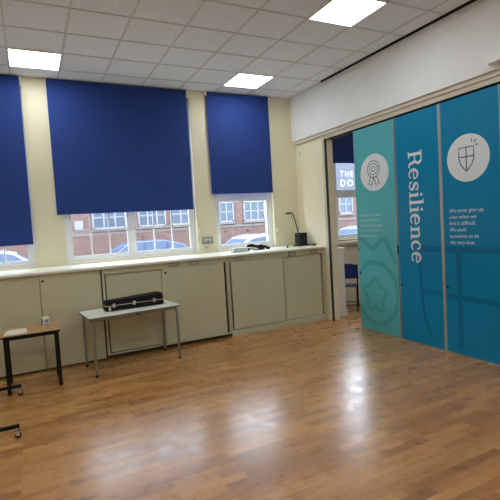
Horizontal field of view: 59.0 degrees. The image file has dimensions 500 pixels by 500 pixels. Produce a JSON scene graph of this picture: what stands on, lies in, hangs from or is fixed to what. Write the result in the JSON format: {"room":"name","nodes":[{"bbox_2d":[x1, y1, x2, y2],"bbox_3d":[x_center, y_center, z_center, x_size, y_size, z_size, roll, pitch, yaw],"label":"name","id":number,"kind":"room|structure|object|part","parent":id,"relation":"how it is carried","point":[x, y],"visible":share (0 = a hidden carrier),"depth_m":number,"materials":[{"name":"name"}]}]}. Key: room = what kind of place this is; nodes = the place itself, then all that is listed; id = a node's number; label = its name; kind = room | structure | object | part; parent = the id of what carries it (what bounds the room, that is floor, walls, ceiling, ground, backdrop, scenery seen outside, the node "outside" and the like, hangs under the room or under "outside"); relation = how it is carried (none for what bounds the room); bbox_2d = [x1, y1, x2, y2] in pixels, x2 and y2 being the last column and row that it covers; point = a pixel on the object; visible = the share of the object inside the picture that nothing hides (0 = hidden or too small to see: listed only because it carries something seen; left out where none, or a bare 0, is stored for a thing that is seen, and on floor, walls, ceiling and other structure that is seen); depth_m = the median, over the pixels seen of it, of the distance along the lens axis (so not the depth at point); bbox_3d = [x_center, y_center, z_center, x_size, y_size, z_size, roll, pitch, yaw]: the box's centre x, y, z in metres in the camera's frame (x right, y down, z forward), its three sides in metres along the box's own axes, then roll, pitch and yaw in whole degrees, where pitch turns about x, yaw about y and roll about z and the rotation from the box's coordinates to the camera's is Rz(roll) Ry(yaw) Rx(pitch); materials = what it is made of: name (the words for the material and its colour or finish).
{"room":"classroom","nodes":[
{"label":"classroom","id":0,"kind":"room"},
{"bbox_2d":[19,77,359,298],"bbox_3d":[-0.586,-0.774,7.626,13.400,4.328,0.340,-5,4,-26],"label":"wall","id":1,"kind":"structure","parent":0,"point":[51,249],"depth_m":7.29,"materials":[{"name":"beige paint"}]},
{"bbox_2d":[0,87,36,269],"bbox_3d":[-4.092,-0.910,5.910,2.120,2.580,0.400,-5,4,-26],"label":"window","id":2,"kind":"structure","parent":1,"relation":"in","point":[31,262],"depth_m":6.24,"materials":[{"name":"white plastic"}]},
{"bbox_3d":[-3.563,-0.167,6.089,0.925,0.765,0.040,-5,4,-26],"label":"sash","id":3,"kind":"part","parent":2,"relation":"part of","materials":[{"name":"white plastic"}]},
{"bbox_2d":[0,75,38,246],"bbox_3d":[-4.029,-1.145,5.671,2.203,2.330,0.070,-5,4,-26],"label":"roller blind","id":4,"kind":"object","parent":2,"relation":"attached to","point":[15,213],"visible":1,"depth_m":6.05,"materials":[{"name":"blue fabric"}]},
{"bbox_3d":[-3.066,-1.234,6.164,0.030,2.267,0.024,-5,4,-26],"label":"bead chain","id":5,"kind":"part","parent":4,"relation":"part of","materials":[{"name":"beige"}]},
{"bbox_2d":[64,100,197,263],"bbox_3d":[-1.912,-1.105,6.989,2.100,2.580,0.400,-5,4,-26],"label":"window","id":6,"kind":"structure","parent":1,"relation":"in","point":[132,252],"depth_m":6.91,"materials":[{"name":"white plastic"}]},
{"bbox_3d":[-2.279,-0.282,6.725,0.870,0.765,0.040,-5,4,-26],"label":"sash","id":7,"kind":"part","parent":6,"relation":"part of","materials":[{"name":"white plastic"}]},
{"bbox_2d":[44,77,200,232],"bbox_3d":[-1.845,-1.345,6.753,2.173,2.320,0.070,-5,4,-26],"label":"roller blind","id":8,"kind":"object","parent":6,"relation":"attached to","point":[116,148],"visible":1,"depth_m":6.67,"materials":[{"name":"blue fabric"}]},
{"bbox_3d":[-0.895,-1.433,7.239,0.030,2.257,0.024,-5,4,-26],"label":"bead chain","id":9,"kind":"part","parent":8,"relation":"part of","materials":[{"name":"beige"}]},
{"bbox_3d":[-1.766,0.129,6.918,2.020,0.028,0.075,-5,4,-26],"label":"sill","id":10,"kind":"part","parent":6,"relation":"part of","materials":[{"name":"beige"}]},
{"bbox_3d":[-1.408,-0.359,7.157,0.960,0.765,0.040,-5,4,-26],"label":"sash","id":11,"kind":"part","parent":6,"relation":"part of","materials":[{"name":"white plastic"}]},
{"bbox_2d":[0,244,294,270],"bbox_3d":[-2.783,0.226,6.365,8.200,0.023,0.012,-5,4,-26],"label":"trim","id":12,"kind":"structure","parent":1,"relation":"attached to","point":[290,244],"depth_m":6.76,"materials":[{"name":"beige"}]},
{"bbox_2d":[202,237,212,243],"bbox_3d":[-0.704,-0.161,7.375,0.190,0.110,0.038,-5,4,-26],"label":"wall socket","id":13,"kind":"object","parent":1,"relation":"attached to","point":[205,240],"visible":1,"depth_m":7.36,"materials":[{"name":"silver metal"}]},
{"bbox_2d":[204,91,278,231],"bbox_3d":[-0.112,-1.465,7.612,1.258,2.390,0.070,-5,4,-26],"label":"roller blind","id":14,"kind":"object","parent":1,"relation":"attached to","point":[238,125],"visible":1,"depth_m":7.56,"materials":[{"name":"blue fabric"}]},
{"bbox_3d":[0.429,-1.516,7.896,0.030,2.327,0.024,-5,4,-26],"label":"bead chain","id":15,"kind":"part","parent":14,"relation":"part of","materials":[{"name":"beige"}]},
{"bbox_2d":[215,193,275,250],"bbox_3d":[-0.197,-1.258,7.839,1.200,2.580,0.400,-5,4,-26],"label":"window","id":16,"kind":"structure","parent":1,"relation":"in","point":[266,197],"depth_m":7.78,"materials":[{"name":"white plastic"}]},
{"bbox_3d":[-0.183,-1.724,7.726,0.990,1.510,0.040,-5,4,-26],"label":"sash","id":17,"kind":"part","parent":16,"relation":"part of","materials":[{"name":"white plastic"}]},
{"bbox_2d":[332,134,353,162],"bbox_3d":[2.493,-2.318,8.883,2.164,1.152,0.068,-5,4,-26],"label":"roller blind","id":18,"kind":"object","parent":1,"relation":"attached to","point":[342,147],"visible":0.09,"depth_m":8.55,"materials":[{"name":"blue fabric"}]},
{"bbox_2d":[334,163,357,240],"bbox_3d":[2.447,-1.494,9.149,2.100,2.580,0.400,-5,4,-26],"label":"window","id":19,"kind":"structure","parent":1,"relation":"in","point":[339,193],"depth_m":8.72,"materials":[{"name":"white plastic"}]},
{"bbox_3d":[2.026,-1.921,8.820,0.915,1.510,0.040,-5,4,-26],"label":"sash","id":20,"kind":"part","parent":19,"relation":"part of","materials":[{"name":"white plastic"}]},
{"bbox_3d":[2.099,-0.690,8.894,0.915,0.800,0.040,-5,4,-26],"label":"sash","id":21,"kind":"part","parent":19,"relation":"part of","materials":[{"name":"white plastic"}]},
{"bbox_2d":[337,240,357,244],"bbox_3d":[2.545,-0.199,8.957,2.720,0.050,0.100,-5,4,-26],"label":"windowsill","id":22,"kind":"structure","parent":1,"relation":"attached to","point":[356,241],"depth_m":8.59,"materials":[{"name":"beige wood"}]},
{"bbox_2d":[346,297,359,304],"bbox_3d":[3.365,0.892,9.443,5.000,0.120,0.020,-5,4,-26],"label":"baseboard","id":23,"kind":"structure","parent":1,"relation":"attached to","point":[354,298],"depth_m":8.77,"materials":[{"name":"beige wood"}]},
{"bbox_2d":[0,0,469,98],"bbox_3d":[1.450,-2.527,3.201,13.400,0.050,9.300,-5,4,-26],"label":"ceiling","id":24,"kind":"structure","parent":0,"point":[212,15],"depth_m":5.23,"materials":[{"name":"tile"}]},
{"bbox_2d":[7,48,61,70],"bbox_3d":[-2.702,-2.384,5.551,0.596,0.008,0.596,-5,4,-26],"label":"recessed light","id":25,"kind":"object","parent":24,"relation":"in","point":[16,57],"visible":1,"depth_m":5.53,"materials":[{"name":"white plastic"}]},
{"bbox_2d":[223,73,273,88],"bbox_3d":[-0.031,-2.623,6.874,0.596,0.008,0.596,-5,4,-26],"label":"recessed light","id":26,"kind":"object","parent":24,"relation":"in","point":[243,80],"visible":1,"depth_m":6.85,"materials":[{"name":"white plastic"}]},
{"bbox_2d":[308,0,387,26],"bbox_3d":[1.035,-2.559,4.734,0.596,0.008,0.596,-5,4,-26],"label":"recessed light","id":27,"kind":"object","parent":24,"relation":"in","point":[348,13],"visible":1,"depth_m":4.74,"materials":[{"name":"white plastic"}]},
{"bbox_2d":[0,303,499,499],"bbox_3d":[1.688,1.462,3.440,13.400,0.100,9.300,-5,4,-26],"label":"floor","id":28,"kind":"structure","parent":0,"point":[342,409],"depth_m":3.79,"materials":[{"name":"wood"}]},
{"bbox_2d":[0,384,22,437],"bbox_3d":[-2.654,0.755,4.072,0.858,1.750,1.180,-5,4,-26],"label":"stand","id":29,"kind":"object","parent":28,"relation":"on","point":[16,427],"visible":1,"depth_m":3.78,"materials":[{"name":"black metal"}]},
{"bbox_2d":[0,321,62,395],"bbox_3d":[-2.509,1.236,5.125,0.592,0.650,0.532,-5,4,-26],"label":"desk","id":30,"kind":"object","parent":28,"relation":"on","point":[35,330],"visible":0.98,"depth_m":5.02,"materials":[{"name":"brown wood"}]},
{"bbox_3d":[-2.645,1.268,4.818,0.036,0.614,0.036,-5,4,-26],"label":"leg","id":31,"kind":"part","parent":30,"relation":"part of","materials":[{"name":"black"}]},
{"bbox_3d":[-2.837,1.256,5.203,0.036,0.614,0.036,-5,4,-26],"label":"leg","id":32,"kind":"part","parent":30,"relation":"part of","materials":[{"name":"black"}]},
{"bbox_2d":[3,329,23,335],"bbox_3d":[-2.652,0.924,4.972,0.180,0.002,0.260,-5,4,-19],"label":"paper sheet","id":33,"kind":"object","parent":30,"relation":"on","point":[19,331],"visible":1,"depth_m":4.96,"materials":[{"name":"beige paper"}]},
{"bbox_3d":[-2.526,0.951,5.108,0.530,0.031,0.440,-5,4,-26],"label":"frame","id":34,"kind":"part","parent":30,"relation":"part of","materials":[{"name":"black"}]},
{"bbox_2d":[41,316,49,325],"bbox_3d":[-2.431,0.848,5.258,0.078,0.098,0.069,-6,5,-41],"label":"box","id":35,"kind":"object","parent":30,"relation":"on","point":[45,321],"visible":1,"depth_m":5.23,"materials":[{"name":"beige paper"}]},
{"bbox_3d":[-2.373,1.215,5.433,0.036,0.614,0.036,-5,4,-26],"label":"leg","id":36,"kind":"part","parent":30,"relation":"part of","materials":[{"name":"black metal"}]},
{"bbox_3d":[-2.181,1.226,5.048,0.036,0.614,0.036,-5,4,-26],"label":"leg","id":37,"kind":"part","parent":30,"relation":"part of","materials":[{"name":"black metal"}]},
{"bbox_2d":[0,270,106,377],"bbox_3d":[-3.371,0.969,5.647,2.795,1.222,0.773,-5,4,-26],"label":"storage cabinet","id":38,"kind":"object","parent":28,"relation":"on","point":[61,297],"visible":0.91,"depth_m":5.63,"materials":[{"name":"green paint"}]},
{"bbox_3d":[-3.542,1.000,5.151,2.046,1.196,0.030,-5,4,-26],"label":"panel","id":39,"kind":"part","parent":38,"relation":"part of","materials":[{"name":"beige paint"}]},
{"bbox_3d":[-2.298,0.888,5.768,0.724,1.196,0.030,-5,4,-26],"label":"panel","id":40,"kind":"part","parent":38,"relation":"part of","materials":[{"name":"beige paint"}]},
{"bbox_2d":[0,245,324,278],"bbox_3d":[-2.571,0.266,6.011,8.258,0.040,0.838,-5,4,-26],"label":"countertop","id":41,"kind":"structure","parent":38,"relation":"on","point":[183,258],"depth_m":6.31,"materials":[{"name":"white laminate"}]},
{"bbox_2d":[231,247,247,252],"bbox_3d":[-0.170,-0.001,7.153,0.254,0.069,0.124,-5,4,-29],"label":"carton","id":42,"kind":"object","parent":41,"relation":"on","point":[242,249],"visible":0.98,"depth_m":7.10,"materials":[{"name":"grey cardboard"}]},
{"bbox_2d":[246,244,269,250],"bbox_3d":[0.129,-0.059,7.474,0.478,0.111,0.201,-5,4,-26],"label":"cable bundle","id":43,"kind":"object","parent":41,"relation":"on","point":[261,246],"visible":0.96,"depth_m":7.43,"materials":[{"name":"black"}]},
{"bbox_2d":[285,212,315,245],"bbox_3d":[0.883,-0.375,7.832,0.517,0.609,0.245,-4,3,-6],"label":"camera","id":44,"kind":"object","parent":41,"relation":"on","point":[300,238],"visible":0.99,"depth_m":7.78,"materials":[{"name":"black"}]},
{"bbox_2d":[79,299,180,377],"bbox_3d":[-1.528,1.108,5.733,1.155,0.715,0.604,-6,4,-32],"label":"table","id":45,"kind":"object","parent":28,"relation":"on","point":[97,315],"visible":0.96,"depth_m":5.58,"materials":[{"name":"grey laminate"}]},
{"bbox_3d":[-2.102,1.149,5.654,0.031,0.670,0.096,-6,4,-32],"label":"leg","id":46,"kind":"part","parent":45,"relation":"part of","materials":[{"name":"grey paint"}]},
{"bbox_3d":[-1.852,1.159,5.254,0.031,0.670,0.096,-6,4,-32],"label":"leg","id":47,"kind":"part","parent":45,"relation":"part of","materials":[{"name":"grey paint"}]},
{"bbox_2d":[103,291,163,311],"bbox_3d":[-1.515,0.669,5.766,0.754,0.154,0.284,-6,4,-32],"label":"instrument case","id":48,"kind":"object","parent":45,"relation":"on","point":[155,297],"visible":1,"depth_m":5.70,"materials":[{"name":"black plastic"}]},
{"bbox_3d":[-1.524,0.676,5.781,0.754,0.010,0.249,-6,4,-32],"label":"metal trim","id":49,"kind":"part","parent":48,"relation":"part of","materials":[{"name":"grey metal"}]},
{"bbox_3d":[-1.548,0.791,5.714,1.010,0.031,0.510,-6,4,-32],"label":"apron rail","id":50,"kind":"part","parent":45,"relation":"part of","materials":[{"name":"grey paint"}]},
{"bbox_3d":[-1.205,1.062,6.212,0.031,0.670,0.096,-6,4,-32],"label":"leg","id":51,"kind":"part","parent":45,"relation":"part of","materials":[{"name":"grey paint"}]},
{"bbox_3d":[-0.955,1.072,5.811,0.031,0.670,0.096,-6,4,-32],"label":"leg","id":52,"kind":"part","parent":45,"relation":"part of","materials":[{"name":"grey paint"}]},
{"bbox_2d":[100,258,231,357],"bbox_3d":[-1.296,0.784,6.668,1.826,1.222,0.766,-5,4,-26],"label":"storage cabinet","id":53,"kind":"object","parent":28,"relation":"on","point":[200,287],"visible":0.92,"depth_m":6.34,"materials":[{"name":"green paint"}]},
{"bbox_3d":[-1.553,0.831,6.164,0.818,1.068,0.018,-5,4,-26],"label":"sliding door","id":54,"kind":"part","parent":53,"relation":"part of","materials":[{"name":"green paint"}]},
{"bbox_3d":[-1.163,0.220,6.308,1.776,0.072,0.022,-5,4,-26],"label":"rail","id":55,"kind":"part","parent":53,"relation":"part of","materials":[{"name":"green paint"}]},
{"bbox_3d":[-1.103,1.342,6.389,1.776,0.020,0.048,-5,4,-26],"label":"rail","id":56,"kind":"part","parent":53,"relation":"part of","materials":[{"name":"green paint"}]},
{"bbox_3d":[-0.799,0.765,6.509,0.955,1.074,0.020,-5,4,-26],"label":"sliding door","id":57,"kind":"part","parent":53,"relation":"part of","materials":[{"name":"green paint"}]},
{"bbox_2d":[227,248,327,336],"bbox_3d":[0.339,0.638,7.475,1.817,1.222,0.772,-5,4,-26],"label":"storage cabinet","id":58,"kind":"object","parent":28,"relation":"on","point":[275,289],"visible":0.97,"depth_m":7.11,"materials":[{"name":"beige paint"}]},
{"bbox_3d":[0.146,0.668,6.974,0.930,1.035,0.018,-5,4,-26],"label":"sliding door","id":59,"kind":"part","parent":58,"relation":"part of","materials":[{"name":"green paint"}]},
{"bbox_3d":[0.447,0.079,7.106,1.732,0.077,0.022,-5,4,-26],"label":"rail","id":60,"kind":"part","parent":58,"relation":"part of","materials":[{"name":"green paint"}]},
{"bbox_3d":[0.889,0.600,7.372,0.740,1.035,0.016,-5,4,-26],"label":"sliding door","id":61,"kind":"part","parent":58,"relation":"part of","materials":[{"name":"green paint"}]},
{"bbox_2d":[337,247,347,316],"bbox_3d":[1.397,0.553,8.025,0.277,1.200,0.775,-5,4,-26],"label":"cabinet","id":62,"kind":"object","parent":28,"relation":"on","point":[340,250],"visible":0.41,"depth_m":7.72,"materials":[{"name":"white wood"}]},
{"bbox_3d":[1.432,1.094,8.046,0.272,0.115,0.748,-5,4,-26],"label":"skirting","id":63,"kind":"part","parent":62,"relation":"part of","materials":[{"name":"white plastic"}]},
{"bbox_2d":[344,264,358,310],"bbox_3d":[1.819,0.674,8.307,0.430,0.886,0.502,-3,4,14],"label":"chair","id":64,"kind":"object","parent":28,"relation":"on","point":[351,270],"visible":0.52,"depth_m":8.07,"materials":[{"name":"blue fabric"}]},
{"bbox_3d":[1.830,0.666,8.357,0.400,0.022,0.340,-3,4,14],"label":"seat","id":65,"kind":"part","parent":64,"relation":"part of","materials":[{"name":"blue fabric"}]},
{"bbox_3d":[1.753,0.387,8.092,0.430,0.280,0.096,-3,4,14],"label":"backrest","id":66,"kind":"part","parent":64,"relation":"part of","materials":[{"name":"blue fabric"}]},
{"bbox_2d":[353,118,401,338],"bbox_3d":[1.848,-0.282,6.395,0.067,3.000,0.820,-5,4,-26],"label":"partition panel","id":67,"kind":"object","parent":28,"relation":"on","point":[374,145],"visible":1,"depth_m":6.34,"materials":[{"name":"teal laminate"}]},
{"bbox_2d":[358,236,398,325],"bbox_3d":[1.860,0.457,6.434,0.001,1.320,0.776,-5,4,-26],"label":"print","id":68,"kind":"object","parent":67,"relation":"attached to","point":[378,257],"depth_m":6.41,"materials":[{"name":"teal"}]},
{"bbox_2d":[394,104,445,350],"bbox_3d":[2.188,-0.261,5.702,0.075,3.000,0.726,-5,4,-26],"label":"partition panel","id":69,"kind":"object","parent":28,"relation":"on","point":[416,139],"visible":1,"depth_m":5.66,"materials":[{"name":"blue laminate"}]},
{"bbox_2d":[418,246,442,338],"bbox_3d":[2.287,0.542,5.589,0.001,1.189,0.357,-5,4,-26],"label":"print","id":70,"kind":"object","parent":69,"relation":"attached to","point":[430,258],"depth_m":5.59,"materials":[{"name":"blue plastic"}]},
{"bbox_2d":[437,84,499,365],"bbox_3d":[2.526,-0.240,5.031,0.069,3.002,0.772,-5,4,-26],"label":"partition panel","id":71,"kind":"object","parent":28,"relation":"on","point":[469,124],"visible":1,"depth_m":5.00,"materials":[{"name":"blue laminate"}]},
{"bbox_2d":[445,246,499,350],"bbox_3d":[2.552,0.582,5.061,0.001,1.238,0.742,-5,4,-26],"label":"print","id":72,"kind":"object","parent":71,"relation":"attached to","point":[472,273],"depth_m":5.06,"materials":[{"name":"blue"}]},
{"bbox_2d":[295,137,323,245],"bbox_3d":[3.047,-0.282,4.064,0.140,3.140,9.300,-5,4,-26],"label":"wall","id":73,"kind":"structure","parent":0,"point":[308,162],"depth_m":7.79,"materials":[{"name":"beige paint"}]},
{"bbox_2d":[318,137,332,320],"bbox_3d":[1.331,-0.340,7.457,0.165,3.055,0.155,-5,4,-26],"label":"trim","id":74,"kind":"structure","parent":73,"relation":"attached to","point":[321,140],"depth_m":7.40,"materials":[{"name":"beige"}]},
{"bbox_2d":[324,139,340,320],"bbox_3d":[1.376,-0.323,7.380,0.115,3.016,0.055,-5,4,-26],"label":"trim","id":75,"kind":"structure","parent":73,"relation":"attached to","point":[328,141],"depth_m":7.35,"materials":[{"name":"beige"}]},
{"bbox_2d":[290,0,499,142],"bbox_3d":[2.922,-2.389,3.938,0.260,1.088,9.300,-5,4,-26],"label":"wall","id":76,"kind":"structure","parent":0,"point":[456,51],"depth_m":5.56,"materials":[{"name":"white paint"}]},
{"bbox_2d":[293,69,499,145],"bbox_3d":[1.928,-1.848,6.019,0.190,0.120,4.720,-5,4,-26],"label":"trim","id":77,"kind":"structure","parent":76,"relation":"attached to","point":[492,77],"depth_m":5.52,"materials":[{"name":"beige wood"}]},
{"bbox_2d":[321,0,487,85],"bbox_3d":[2.821,-2.558,3.771,0.042,0.042,7.500,-5,4,-26],"label":"cable trunking","id":78,"kind":"object","parent":76,"relation":"attached to","point":[409,38],"visible":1,"depth_m":5.46,"materials":[{"name":"white plastic"}]},
{"bbox_2d":[487,51,499,65],"bbox_3d":[2.498,-1.943,4.478,0.090,0.105,0.190,-5,4,-26],"label":"detector","id":79,"kind":"object","parent":76,"relation":"attached to","point":[493,59],"visible":1,"depth_m":4.47,"materials":[{"name":"white plastic"}]},
{"bbox_2d":[321,0,476,82],"bbox_3d":[2.954,-2.679,3.414,0.140,0.172,8.350,-5,4,-26],"label":"trim","id":80,"kind":"structure","parent":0,"point":[470,1],"depth_m":5.53,"materials":[{"name":"black metal"}]},
{"label":"outside","id":81,"kind":"structure","parent":0,"visible":0},
{"bbox_3d":[-10.697,0.379,36.153,64.000,0.130,59.660,-5,4,-26],"label":"ground","id":82,"kind":"structure","parent":81,"visible":0},
{"bbox_2d":[0,250,27,261],"bbox_3d":[-7.825,0.775,13.265,4.250,1.470,1.790,-5,4,-26],"label":"parked car","id":83,"kind":"object","parent":82,"relation":"on","point":[10,255],"visible":0.02,"depth_m":12.88,"materials":[{"name":"grey paint"}]},
{"bbox_2d":[107,239,186,253],"bbox_3d":[-3.681,0.391,15.541,4.250,1.470,1.790,-5,4,-26],"label":"parked car","id":84,"kind":"object","parent":82,"relation":"on","point":[142,245],"visible":0.07,"depth_m":14.94,"materials":[{"name":"blue paint"}]},
{"bbox_2d":[0,163,356,256],"bbox_3d":[-4.546,-2.337,23.248,48.200,6.250,8.090,-5,4,-26],"label":"brick building","id":85,"kind":"structure","parent":82,"relation":"on","point":[241,217],"depth_m":19.49,"materials":[{"name":"red brick"}]},
{"bbox_3d":[-5.800,-1.349,18.216,1.310,0.890,0.010,-5,4,-26],"label":"pane","id":86,"kind":"part","parent":85,"relation":"part of","materials":[{"name":"blue"}]},
{"bbox_3d":[-4.214,-1.490,19.002,1.160,0.890,0.010,-5,4,-26],"label":"pane","id":87,"kind":"part","parent":85,"relation":"part of","materials":[{"name":"blue"}]},
{"bbox_3d":[-3.076,-1.592,19.566,0.910,0.890,0.010,-5,4,-26],"label":"pane","id":88,"kind":"part","parent":85,"relation":"part of","materials":[{"name":"blue"}]},
{"bbox_3d":[-1.111,-1.768,20.540,0.710,0.890,0.010,-5,4,-26],"label":"pane","id":89,"kind":"part","parent":85,"relation":"part of","materials":[{"name":"blue"}]},
{"bbox_3d":[-1.067,-1.254,20.543,0.850,0.100,0.090,-5,4,-26],"label":"stone sill","id":90,"kind":"part","parent":85,"relation":"part of","materials":[{"name":"grey stone"}]},
{"bbox_3d":[0.238,-1.371,21.189,1.230,0.100,0.090,-5,4,-26],"label":"stone sill","id":91,"kind":"part","parent":85,"relation":"part of","materials":[{"name":"grey stone"}]},
{"bbox_3d":[0.194,-1.885,21.186,1.090,0.890,0.010,-5,4,-26],"label":"pane","id":92,"kind":"part","parent":85,"relation":"part of","materials":[{"name":"blue"}]},
{"bbox_3d":[5.112,-2.459,23.618,0.860,0.960,0.010,-5,4,-26],"label":"pane","id":93,"kind":"part","parent":85,"relation":"part of","materials":[{"name":"blue"}]},
{"bbox_2d":[225,233,265,243],"bbox_3d":[0.381,0.188,14.876,4.250,1.470,1.790,-5,4,-26],"label":"parked car","id":94,"kind":"object","parent":82,"relation":"on","point":[244,238],"visible":0.02,"depth_m":14.12,"materials":[{"name":"grey paint"}]},
{"bbox_2d":[339,226,356,234],"bbox_3d":[4.938,-0.313,18.695,4.250,1.470,1.790,-5,4,-26],"label":"parked car","id":95,"kind":"object","parent":82,"relation":"on","point":[350,229],"visible":0.02,"depth_m":18.38,"materials":[{"name":"silver metal"}]}
]}

